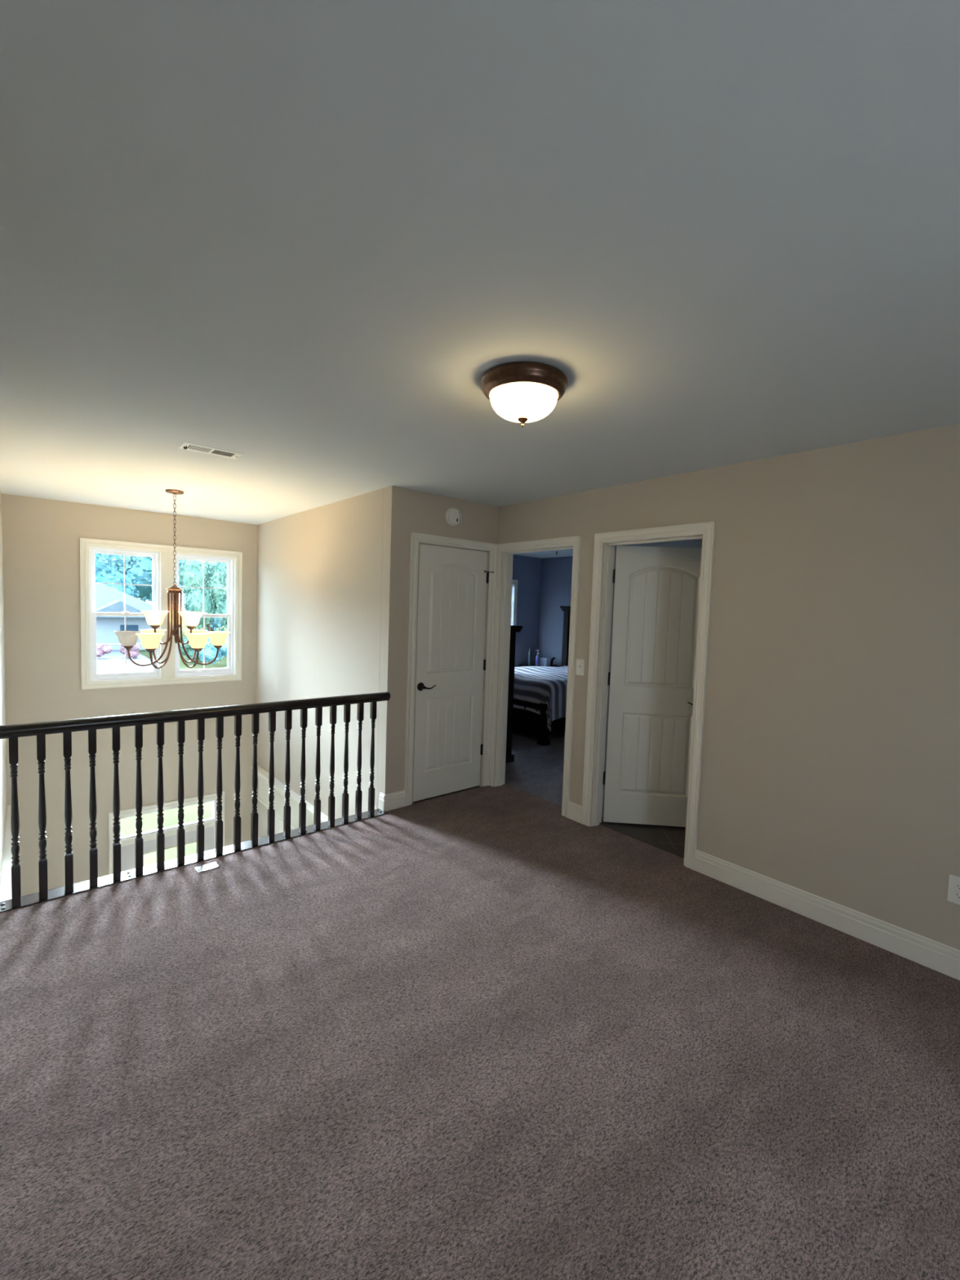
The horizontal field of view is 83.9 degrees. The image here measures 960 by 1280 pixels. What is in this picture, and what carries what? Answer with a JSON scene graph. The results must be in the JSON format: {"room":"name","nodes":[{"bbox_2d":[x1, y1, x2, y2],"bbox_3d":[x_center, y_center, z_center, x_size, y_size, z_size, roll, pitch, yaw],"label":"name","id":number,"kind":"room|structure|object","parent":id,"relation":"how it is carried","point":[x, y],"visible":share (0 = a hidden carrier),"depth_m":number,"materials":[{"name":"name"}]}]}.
{"room":"upstairs landing","nodes":[
{"label":"upstairs landing","id":0,"kind":"room"},
{"bbox_2d":[0,488,7,889],"bbox_3d":[-1.760,1.557,1.782,0.120,5.190,8.440,-1,4,-40],"label":"wall","id":1,"kind":"structure","parent":0,"point":[3,769],"depth_m":4.28,"materials":[{"name":"beige paint"}]},
{"bbox_2d":[0,804,12,901],"bbox_3d":[-3.424,2.779,3.915,0.080,2.385,2.690,-1,4,-40],"label":"trim","id":2,"kind":"structure","parent":1,"relation":"attached to","point":[6,882],"depth_m":3.79,"materials":[{"name":"white paint"}]},
{"bbox_2d":[1,493,257,896],"bbox_3d":[-3.561,1.263,5.687,2.448,5.190,0.160,-1,4,-40],"label":"wall","id":3,"kind":"structure","parent":0,"point":[41,537],"depth_m":5.24,"materials":[{"name":"beige paint"}]},
{"bbox_2d":[88,546,159,680],"bbox_3d":[-3.650,-0.262,5.489,0.603,1.326,0.120,-1,4,-40],"label":"window","id":4,"kind":"structure","parent":3,"relation":"in","point":[155,556],"depth_m":5.43,"materials":[{"name":"plastic"}]},
{"bbox_2d":[80,537,242,689],"bbox_3d":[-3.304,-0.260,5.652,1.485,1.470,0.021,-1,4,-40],"label":"trim","id":5,"kind":"structure","parent":3,"relation":"attached to","point":[84,542],"depth_m":5.49,"materials":[{"name":"white paint"}]},
{"bbox_2d":[108,791,224,874],"bbox_3d":[-3.393,2.803,5.847,1.098,2.109,0.021,-1,4,-40],"label":"trim","id":6,"kind":"structure","parent":3,"relation":"attached to","point":[126,812],"depth_m":5.66,"materials":[{"name":"white paint"}]},
{"bbox_2d":[119,800,215,839],"bbox_3d":[-3.384,1.946,5.818,0.926,0.237,0.030,-1,4,-40],"label":"window","id":7,"kind":"structure","parent":3,"relation":"in","point":[214,818],"depth_m":5.80,"materials":[{"name":"plastic"}]},
{"bbox_2d":[120,826,214,871],"bbox_3d":[-3.447,2.986,5.913,0.918,1.712,0.061,-1,4,-40],"label":"door","id":8,"kind":"structure","parent":3,"relation":"in","point":[127,852],"depth_m":5.82,"materials":[{"name":"paint"}]},
{"bbox_2d":[119,798,217,848],"bbox_3d":[-3.444,2.830,5.907,0.970,2.045,0.166,-1,4,-40],"label":"trim","id":9,"kind":"structure","parent":3,"relation":"attached to","point":[153,836],"depth_m":5.82,"materials":[{"name":"white paint"}]},
{"bbox_2d":[175,553,234,676],"bbox_3d":[-3.088,-0.271,5.968,0.603,1.326,0.120,-1,4,-40],"label":"window","id":10,"kind":"structure","parent":3,"relation":"in","point":[229,561],"depth_m":6.04,"materials":[{"name":"plastic"}]},
{"bbox_2d":[255,488,383,838],"bbox_3d":[-1.704,1.348,5.302,0.120,5.190,3.140,-1,4,-40],"label":"wall","id":11,"kind":"structure","parent":0,"point":[319,569],"depth_m":4.88,"materials":[{"name":"beige paint"}]},
{"bbox_2d":[274,815,283,834],"bbox_3d":[-1.605,2.960,5.220,0.124,1.990,1.990,-1,4,-40],"label":"trim","id":12,"kind":"structure","parent":11,"relation":"attached to","point":[278,823],"depth_m":5.90,"materials":[{"name":"white paint"}]},
{"bbox_2d":[251,764,328,830],"bbox_3d":[-1.804,2.751,5.295,0.080,2.385,2.690,-1,4,-40],"label":"trim","id":13,"kind":"structure","parent":11,"relation":"attached to","point":[279,788],"depth_m":5.64,"materials":[{"name":"white paint"}]},
{"bbox_2d":[378,791,385,810],"bbox_3d":[-0.747,1.235,4.072,0.016,0.127,0.075,-1,4,-40],"label":"baseboard","id":14,"kind":"structure","parent":11,"relation":"attached to","point":[380,798],"depth_m":4.07,"materials":[{"name":"white paint"}]},
{"bbox_2d":[376,485,498,807],"bbox_3d":[-0.275,0.071,4.419,1.181,2.440,0.120,-1,4,-40],"label":"wall","id":15,"kind":"structure","parent":0,"point":[406,511],"depth_m":4.07,"materials":[{"name":"beige paint"}]},
{"bbox_2d":[0,691,390,738],"bbox_3d":[-1.525,0.432,3.276,2.203,0.062,0.068,-1,4,-40],"label":"handrail","id":16,"kind":"object","parent":15,"relation":"attached to","point":[13,731],"visible":1,"depth_m":3.05,"materials":[{"name":"black wood"}]},
{"bbox_2d":[382,790,405,811],"bbox_3d":[-0.658,1.236,4.105,0.189,0.127,0.016,-1,4,-40],"label":"baseboard","id":17,"kind":"structure","parent":15,"relation":"attached to","point":[395,800],"depth_m":4.10,"materials":[{"name":"white paint"}]},
{"bbox_2d":[404,532,497,806],"bbox_3d":[-0.222,0.236,4.385,0.864,2.117,0.021,-1,4,-40],"label":"trim","id":18,"kind":"structure","parent":15,"relation":"attached to","point":[415,538],"depth_m":4.19,"materials":[{"name":"white paint"}]},
{"bbox_2d":[419,542,486,551],"bbox_3d":[-0.269,0.255,4.441,0.740,2.070,0.119,-1,4,-40],"label":"trim","id":19,"kind":"structure","parent":15,"relation":"attached to","point":[420,542],"depth_m":4.34,"materials":[{"name":"white paint"}]},
{"bbox_2d":[413,543,493,801],"bbox_3d":[-0.203,0.267,4.405,0.748,2.032,0.097,-1,4,-40],"label":"door","id":20,"kind":"structure","parent":15,"relation":"in","point":[451,664],"depth_m":4.38,"materials":[{"name":"white paint"}]},
{"bbox_2d":[445,507,461,526],"bbox_3d":[-0.204,-0.987,4.275,0.144,0.144,0.048,-1,4,-40],"label":"smoke detector","id":21,"kind":"object","parent":15,"relation":"attached to","point":[453,516],"visible":1,"depth_m":4.25,"materials":[{"name":"white plastic"}]},
{"bbox_2d":[413,786,479,803],"bbox_3d":[-0.544,1.405,4.768,0.952,0.279,0.580,-1,4,-40],"label":"floor","id":22,"kind":"structure","parent":0,"point":[475,786],"depth_m":4.59,"materials":[{"name":"beige carpet"}]},
{"bbox_2d":[0,0,959,558],"bbox_3d":[1.005,-1.124,3.830,7.057,0.100,8.570,-1,4,-40],"label":"ceiling","id":23,"kind":"structure","parent":0,"point":[301,239],"depth_m":1.28,"materials":[{"name":"white paint"}]},
{"bbox_2d":[114,488,230,668],"bbox_3d":[-2.531,-0.505,4.426,0.830,1.442,0.804,-1,4,-40],"label":"chandelier","id":24,"kind":"object","parent":23,"relation":"hanging from","point":[150,639],"visible":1,"depth_m":4.38,"materials":[{"name":"brown metal"}]},
{"bbox_2d":[178,441,243,459],"bbox_3d":[-1.591,-1.110,3.161,0.316,0.022,0.160,-1,4,-40],"label":"ceiling vent","id":25,"kind":"object","parent":23,"relation":"in","point":[186,446],"visible":1,"depth_m":3.15,"materials":[{"name":"white metal"}]},
{"bbox_2d":[480,360,568,426],"bbox_3d":[0.166,-0.905,2.041,0.332,0.178,0.332,-1,4,-40],"label":"flush ceiling light","id":26,"kind":"object","parent":23,"relation":"attached to","point":[522,392],"visible":1,"depth_m":1.94,"materials":[{"name":"white glass"}]},
{"bbox_2d":[0,730,959,1279],"bbox_3d":[0.993,1.377,3.895,6.817,0.020,8.108,-1,4,-40],"label":"floor","id":27,"kind":"structure","parent":0,"point":[485,1033],"depth_m":1.81,"materials":[{"name":"brown carpet"}]},
{"bbox_2d":[194,862,219,872],"bbox_3d":[-1.589,1.323,3.109,0.116,0.007,0.070,-1,5,-44],"label":"vent","id":28,"kind":"object","parent":27,"relation":"on","point":[212,865],"visible":1,"depth_m":3.10,"materials":[{"name":"silver metal"}]},
{"bbox_2d":[505,625,522,763],"bbox_3d":[-0.158,0.523,5.665,0.571,1.397,1.080,-1,4,-40],"label":"dresser","id":29,"kind":"object","parent":27,"relation":"on","point":[513,628],"visible":0.16,"depth_m":5.42,"materials":[{"name":"brown wood"}]},
{"bbox_2d":[518,663,559,666],"bbox_3d":[0.961,0.746,8.773,0.511,0.655,0.470,-1,4,-40],"label":"nightstand","id":30,"kind":"object","parent":27,"relation":"on","point":[532,664],"visible":0.06,"depth_m":8.73,"materials":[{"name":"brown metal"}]},
{"bbox_2d":[528,648,531,666],"bbox_3d":[0.811,0.275,8.656,0.052,0.290,0.052,-1,4,-40],"label":"spray bottle","id":31,"kind":"object","parent":30,"relation":"on","point":[530,650],"visible":1,"depth_m":8.64,"materials":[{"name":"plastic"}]},
{"bbox_2d":[535,649,540,666],"bbox_3d":[0.935,0.291,8.645,0.076,0.268,0.072,-1,4,-40],"label":"pump bottle","id":32,"kind":"object","parent":30,"relation":"on","point":[537,658],"visible":0.92,"depth_m":8.62,"materials":[{"name":"blue plastic"}]},
{"bbox_2d":[539,657,550,666],"bbox_3d":[1.051,0.361,8.684,0.090,0.130,0.160,-1,4,-40],"label":"storage box","id":33,"kind":"object","parent":30,"relation":"on","point":[544,661],"visible":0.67,"depth_m":8.64,"materials":[{"name":"plastic"}]},
{"bbox_2d":[550,657,556,666],"bbox_3d":[1.195,0.353,8.731,0.100,0.150,0.086,-1,4,-40],"label":"dock","id":34,"kind":"object","parent":30,"relation":"on","point":[553,658],"visible":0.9,"depth_m":8.73,"materials":[{"name":"black plastic"}]},
{"bbox_2d":[512,605,570,746],"bbox_3d":[1.086,0.341,7.369,2.140,1.640,1.659,-1,4,-40],"label":"bed","id":35,"kind":"object","parent":27,"relation":"on","point":[540,692],"visible":0.4,"depth_m":6.37,"materials":[{"name":"fabric"}]},
{"bbox_2d":[513,665,568,731],"bbox_3d":[1.042,0.693,7.325,1.999,0.566,1.601,-1,4,-40],"label":"duvet","id":36,"kind":"object","parent":35,"relation":"on","point":[540,692],"depth_m":6.34,"materials":[{"name":"fabric"}]},
{"bbox_2d":[511,555,542,666],"bbox_3d":[-0.293,-0.149,8.082,3.547,2.440,0.161,-1,4,-40],"label":"wall","id":37,"kind":"structure","parent":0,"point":[527,570],"depth_m":8.88,"materials":[{"name":"blue paint"}]},
{"bbox_2d":[537,555,573,666],"bbox_3d":[2.231,-0.045,7.763,0.120,2.440,3.928,-1,4,-40],"label":"wall","id":38,"kind":"structure","parent":0,"point":[556,572],"depth_m":8.85,"materials":[{"name":"blue paint"}]},
{"bbox_2d":[601,538,702,817],"bbox_3d":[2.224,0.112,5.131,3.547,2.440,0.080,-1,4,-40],"label":"door frame","id":39,"kind":"structure","parent":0,"point":[691,543],"depth_m":4.35,"materials":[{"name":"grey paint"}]},
{"bbox_2d":[493,423,959,950],"bbox_3d":[1.883,0.246,2.705,0.120,2.440,5.300,-1,4,-40],"label":"wall","id":40,"kind":"structure","parent":0,"point":[830,763],"depth_m":2.73,"materials":[{"name":"beige paint"}]},
{"bbox_2d":[494,545,573,786],"bbox_3d":[0.459,0.281,4.381,0.121,2.075,0.817,-1,4,-40],"label":"trim","id":41,"kind":"structure","parent":40,"relation":"attached to","point":[508,556],"depth_m":4.66,"materials":[{"name":"white paint"}]},
{"bbox_2d":[488,535,581,817],"bbox_3d":[0.405,0.261,4.333,0.021,2.117,0.917,-1,4,-40],"label":"trim","id":42,"kind":"structure","parent":40,"relation":"attached to","point":[575,541],"depth_m":4.05,"materials":[{"name":"white paint"}]},
{"bbox_2d":[575,658,584,675],"bbox_3d":[0.737,0.202,3.944,0.018,0.120,0.076,-1,4,-40],"label":"light switch","id":43,"kind":"object","parent":40,"relation":"attached to","point":[580,663],"visible":1,"depth_m":3.94,"materials":[{"name":"white plastic"}]},
{"bbox_2d":[599,821,684,857],"bbox_3d":[1.134,1.387,3.697,0.065,0.014,0.723,-1,4,-40],"label":"threshold","id":44,"kind":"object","parent":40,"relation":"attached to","point":[631,834],"depth_m":3.69,"materials":[{"name":"metal"}]},
{"bbox_2d":[591,534,702,864],"bbox_3d":[1.126,0.350,3.599,0.121,2.075,0.763,-1,4,-40],"label":"door frame","id":45,"kind":"structure","parent":40,"relation":"attached to","point":[609,548],"depth_m":3.85,"materials":[{"name":"white paint"}]},
{"bbox_2d":[581,521,715,870],"bbox_3d":[1.072,0.328,3.551,0.021,2.121,0.871,-1,4,-40],"label":"trim","id":46,"kind":"structure","parent":40,"relation":"attached to","point":[707,529],"depth_m":3.30,"materials":[{"name":"white paint"}]},
{"bbox_2d":[602,546,702,826],"bbox_3d":[1.280,0.349,3.862,0.734,2.032,0.097,2,3,5],"label":"door","id":47,"kind":"structure","parent":40,"relation":"in","point":[651,673],"depth_m":3.88,"materials":[{"name":"white paint"}]},
{"bbox_2d":[567,800,959,980],"bbox_3d":[2.090,1.431,2.382,0.016,0.127,4.383,-1,4,-40],"label":"baseboard","id":48,"kind":"structure","parent":40,"relation":"attached to","point":[943,958],"depth_m":2.71,"materials":[{"name":"white paint"}]},
{"bbox_2d":[946,874,959,904],"bbox_3d":[2.114,1.106,2.352,0.009,0.122,0.078,-1,4,-40],"label":"wall outlet","id":49,"kind":"object","parent":40,"relation":"attached to","point":[953,888],"visible":1,"depth_m":2.37,"materials":[{"name":"white plastic"}]},
{"bbox_2d":[954,891,959,899],"bbox_3d":[2.111,1.126,2.352,0.003,0.033,0.033,-1,4,-40],"label":"receptacle","id":50,"kind":"object","parent":49,"relation":"attached to","point":[957,894],"depth_m":2.36,"materials":[{"name":"white plastic"}]},
{"bbox_2d":[955,882,959,890],"bbox_3d":[2.113,1.087,2.349,0.003,0.033,0.033,-1,4,-40],"label":"receptacle","id":51,"kind":"object","parent":49,"relation":"attached to","point":[957,884],"depth_m":2.36,"materials":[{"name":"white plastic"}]},
{"bbox_3d":[0.578,1.633,1.744,3.390,0.260,5.345,-1,4,-40],"label":"floor slab","id":52,"kind":"structure","parent":0,"visible":0},
{"bbox_2d":[0,808,388,913],"bbox_3d":[-1.569,1.320,3.348,2.204,0.033,0.130,-1,4,-40],"label":"board","id":53,"kind":"object","parent":52,"relation":"on","point":[58,892],"visible":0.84,"depth_m":3.10,"materials":[{"name":"white wood"}]},
{"bbox_2d":[8,737,21,906],"bbox_3d":[-2.307,0.900,2.647,0.034,0.849,0.034,-1,4,-40],"label":"baluster","id":54,"kind":"object","parent":53,"relation":"on","point":[13,742],"visible":1,"depth_m":2.64,"materials":[{"name":"brown wood"}]},
{"bbox_2d":[36,734,48,899],"bbox_3d":[-2.227,0.898,2.715,0.034,0.849,0.034,-1,4,-40],"label":"baluster","id":55,"kind":"object","parent":53,"relation":"on","point":[41,739],"visible":1,"depth_m":2.71,"materials":[{"name":"brown wood"}]},
{"bbox_2d":[62,732,73,893],"bbox_3d":[-2.147,0.897,2.783,0.034,0.849,0.034,-1,4,-40],"label":"baluster","id":56,"kind":"object","parent":53,"relation":"on","point":[67,736],"visible":1,"depth_m":2.77,"materials":[{"name":"brown wood"}]},
{"bbox_2d":[88,729,97,887],"bbox_3d":[-2.068,0.896,2.851,0.034,0.849,0.034,-1,4,-40],"label":"baluster","id":57,"kind":"object","parent":53,"relation":"on","point":[93,851],"visible":1,"depth_m":2.84,"materials":[{"name":"brown wood"}]},
{"bbox_2d":[111,727,120,880],"bbox_3d":[-1.988,0.894,2.919,0.034,0.849,0.034,-1,4,-40],"label":"baluster","id":58,"kind":"object","parent":53,"relation":"on","point":[115,731],"visible":1,"depth_m":2.91,"materials":[{"name":"brown wood"}]},
{"bbox_2d":[134,724,143,875],"bbox_3d":[-1.908,0.893,2.986,0.034,0.849,0.034,-1,4,-40],"label":"baluster","id":59,"kind":"object","parent":53,"relation":"on","point":[139,853],"visible":1,"depth_m":2.98,"materials":[{"name":"brown wood"}]},
{"bbox_2d":[155,722,164,870],"bbox_3d":[-1.829,0.892,3.054,0.034,0.849,0.034,-1,4,-40],"label":"baluster","id":60,"kind":"object","parent":53,"relation":"on","point":[159,726],"visible":1,"depth_m":3.05,"materials":[{"name":"brown wood"}]},
{"bbox_2d":[177,720,185,864],"bbox_3d":[-1.749,0.890,3.122,0.034,0.849,0.034,-1,4,-40],"label":"baluster","id":61,"kind":"object","parent":53,"relation":"on","point":[180,724],"visible":1,"depth_m":3.11,"materials":[{"name":"brown wood"}]},
{"bbox_2d":[196,718,204,859],"bbox_3d":[-1.669,0.889,3.190,0.034,0.849,0.034,-1,4,-40],"label":"baluster","id":62,"kind":"object","parent":53,"relation":"on","point":[200,722],"visible":1,"depth_m":3.18,"materials":[{"name":"brown wood"}]},
{"bbox_2d":[215,716,223,854],"bbox_3d":[-1.590,0.887,3.258,0.034,0.849,0.034,-1,4,-40],"label":"baluster","id":63,"kind":"object","parent":53,"relation":"on","point":[220,721],"visible":1,"depth_m":3.25,"materials":[{"name":"brown wood"}]},
{"bbox_2d":[233,715,241,850],"bbox_3d":[-1.510,0.886,3.325,0.034,0.849,0.034,-1,4,-40],"label":"baluster","id":64,"kind":"object","parent":53,"relation":"on","point":[237,719],"visible":1,"depth_m":3.32,"materials":[{"name":"brown wood"}]},
{"bbox_2d":[250,713,259,845],"bbox_3d":[-1.431,0.885,3.393,0.034,0.849,0.034,-1,4,-40],"label":"baluster","id":65,"kind":"object","parent":53,"relation":"on","point":[255,717],"visible":1,"depth_m":3.38,"materials":[{"name":"brown wood"}]},
{"bbox_2d":[267,711,275,841],"bbox_3d":[-1.351,0.883,3.461,0.034,0.849,0.034,-1,4,-40],"label":"baluster","id":66,"kind":"object","parent":53,"relation":"on","point":[272,715],"visible":1,"depth_m":3.45,"materials":[{"name":"brown wood"}]},
{"bbox_2d":[283,710,292,837],"bbox_3d":[-1.271,0.882,3.529,0.034,0.849,0.034,-1,4,-40],"label":"baluster","id":67,"kind":"object","parent":53,"relation":"on","point":[288,713],"visible":1,"depth_m":3.52,"materials":[{"name":"brown wood"}]},
{"bbox_2d":[298,708,307,833],"bbox_3d":[-1.192,0.880,3.596,0.034,0.849,0.034,-1,4,-40],"label":"baluster","id":68,"kind":"object","parent":53,"relation":"on","point":[304,713],"visible":1,"depth_m":3.59,"materials":[{"name":"brown wood"}]},
{"bbox_2d":[313,706,322,829],"bbox_3d":[-1.112,0.879,3.664,0.034,0.849,0.034,-1,4,-40],"label":"baluster","id":69,"kind":"object","parent":53,"relation":"on","point":[318,711],"visible":1,"depth_m":3.65,"materials":[{"name":"brown wood"}]},
{"bbox_2d":[328,705,337,826],"bbox_3d":[-1.032,0.878,3.732,0.034,0.849,0.034,-1,4,-40],"label":"baluster","id":70,"kind":"object","parent":53,"relation":"on","point":[331,798],"visible":1,"depth_m":3.72,"materials":[{"name":"brown wood"}]},
{"bbox_2d":[342,704,350,822],"bbox_3d":[-0.953,0.876,3.800,0.034,0.849,0.034,-1,4,-40],"label":"baluster","id":71,"kind":"object","parent":53,"relation":"on","point":[346,707],"visible":1,"depth_m":3.79,"materials":[{"name":"brown wood"}]},
{"bbox_2d":[355,702,364,819],"bbox_3d":[-0.873,0.875,3.868,0.034,0.849,0.034,-1,4,-40],"label":"baluster","id":72,"kind":"object","parent":53,"relation":"on","point":[360,715],"visible":1,"depth_m":3.86,"materials":[{"name":"brown wood"}]},
{"bbox_2d":[368,701,377,816],"bbox_3d":[-0.794,0.874,3.935,0.034,0.849,0.034,-1,4,-40],"label":"baluster","id":73,"kind":"object","parent":53,"relation":"on","point":[373,704],"visible":1,"depth_m":3.93,"materials":[{"name":"brown wood"}]},
{"label":"outside","id":74,"kind":"structure","parent":0,"visible":0},
{"bbox_2d":[96,649,153,673],"bbox_3d":[-26.740,1.621,36.572,7.600,0.040,21.000,-1,4,-40],"label":"driveway","id":75,"kind":"structure","parent":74,"point":[114,661],"depth_m":36.89,"materials":[{"name":"concrete"}]},
{"bbox_2d":[96,643,112,657],"bbox_3d":[-28.198,0.761,39.759,1.381,1.095,1.294,-1,5,-44],"label":"shrub","id":76,"kind":"object","parent":75,"relation":"on","point":[106,649],"visible":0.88,"depth_m":39.52,"materials":[{"name":"pink plant"}]},
{"bbox_2d":[119,644,140,658],"bbox_3d":[-26.607,0.723,40.551,1.354,1.350,1.761,0,4,-32],"label":"shrub","id":77,"kind":"object","parent":75,"relation":"on","point":[134,652],"visible":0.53,"depth_m":40.13,"materials":[{"name":"pink plant"}]},
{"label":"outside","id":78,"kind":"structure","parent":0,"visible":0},
{"bbox_2d":[120,624,227,866],"bbox_3d":[-45.245,-1.080,73.373,200.000,0.200,156.800,-1,4,-40],"label":"ground","id":79,"kind":"structure","parent":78,"point":[149,822],"depth_m":11.40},
{"bbox_2d":[95,553,142,599],"bbox_3d":[-42.458,-7.327,58.453,9.353,14.246,10.561,1,4,-21],"label":"tree","id":80,"kind":"object","parent":79,"relation":"on","point":[109,568],"visible":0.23,"depth_m":56.93,"materials":[{"name":"green plant"}]},
{"bbox_2d":[95,583,152,649],"bbox_3d":[-35.442,-2.274,48.565,13.000,5.800,12.000,-1,4,-40],"label":"house","id":81,"kind":"structure","parent":79,"relation":"on","point":[108,599],"depth_m":46.38,"materials":[{"name":"white"}]},
{"bbox_2d":[126,556,180,604],"bbox_3d":[-45.137,-9.750,75.009,12.731,16.925,12.156,-1,4,-40],"label":"tree","id":82,"kind":"object","parent":79,"relation":"on","point":[142,572],"visible":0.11,"depth_m":69.99,"materials":[{"name":"green plant"}]},
{"bbox_2d":[178,559,186,596],"bbox_3d":[-33.707,-7.421,67.332,8.599,13.960,11.190,0,4,-32],"label":"tree","id":83,"kind":"object","parent":79,"relation":"on","point":[180,561],"visible":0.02,"depth_m":65.01,"materials":[{"name":"green plant"}]},
{"bbox_2d":[179,636,201,661],"bbox_3d":[-21.667,0.608,40.142,1.911,1.950,2.487,0,4,-32],"label":"shrub","id":84,"kind":"object","parent":79,"relation":"on","point":[190,651],"visible":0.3,"depth_m":39.39,"materials":[{"name":"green plant"}]},
{"bbox_2d":[178,560,222,631],"bbox_3d":[-24.191,-3.355,47.201,4.342,8.894,4.066,-1,5,-44],"label":"tree","id":85,"kind":"object","parent":79,"relation":"on","point":[191,574],"visible":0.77,"depth_m":45.82,"materials":[{"name":"green plant"}]},
{"bbox_2d":[183,561,226,631],"bbox_3d":[-28.483,-4.800,56.179,4.677,10.415,5.280,1,4,-21],"label":"tree","id":86,"kind":"object","parent":79,"relation":"on","point":[216,624],"visible":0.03,"depth_m":55.35,"materials":[{"name":"green plant"}]},
{"bbox_2d":[198,631,227,665],"bbox_3d":[-18.309,0.543,36.888,2.566,2.328,2.403,-1,5,-44],"label":"shrub","id":87,"kind":"object","parent":79,"relation":"on","point":[210,650],"visible":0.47,"depth_m":36.06,"materials":[{"name":"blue plant"}]},
{"bbox_2d":[214,563,227,629],"bbox_3d":[-19.552,-2.476,42.984,3.185,7.955,4.144,0,4,-32],"label":"tree","id":88,"kind":"object","parent":79,"relation":"on","point":[221,597],"visible":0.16,"depth_m":41.88,"materials":[{"name":"green plant"}]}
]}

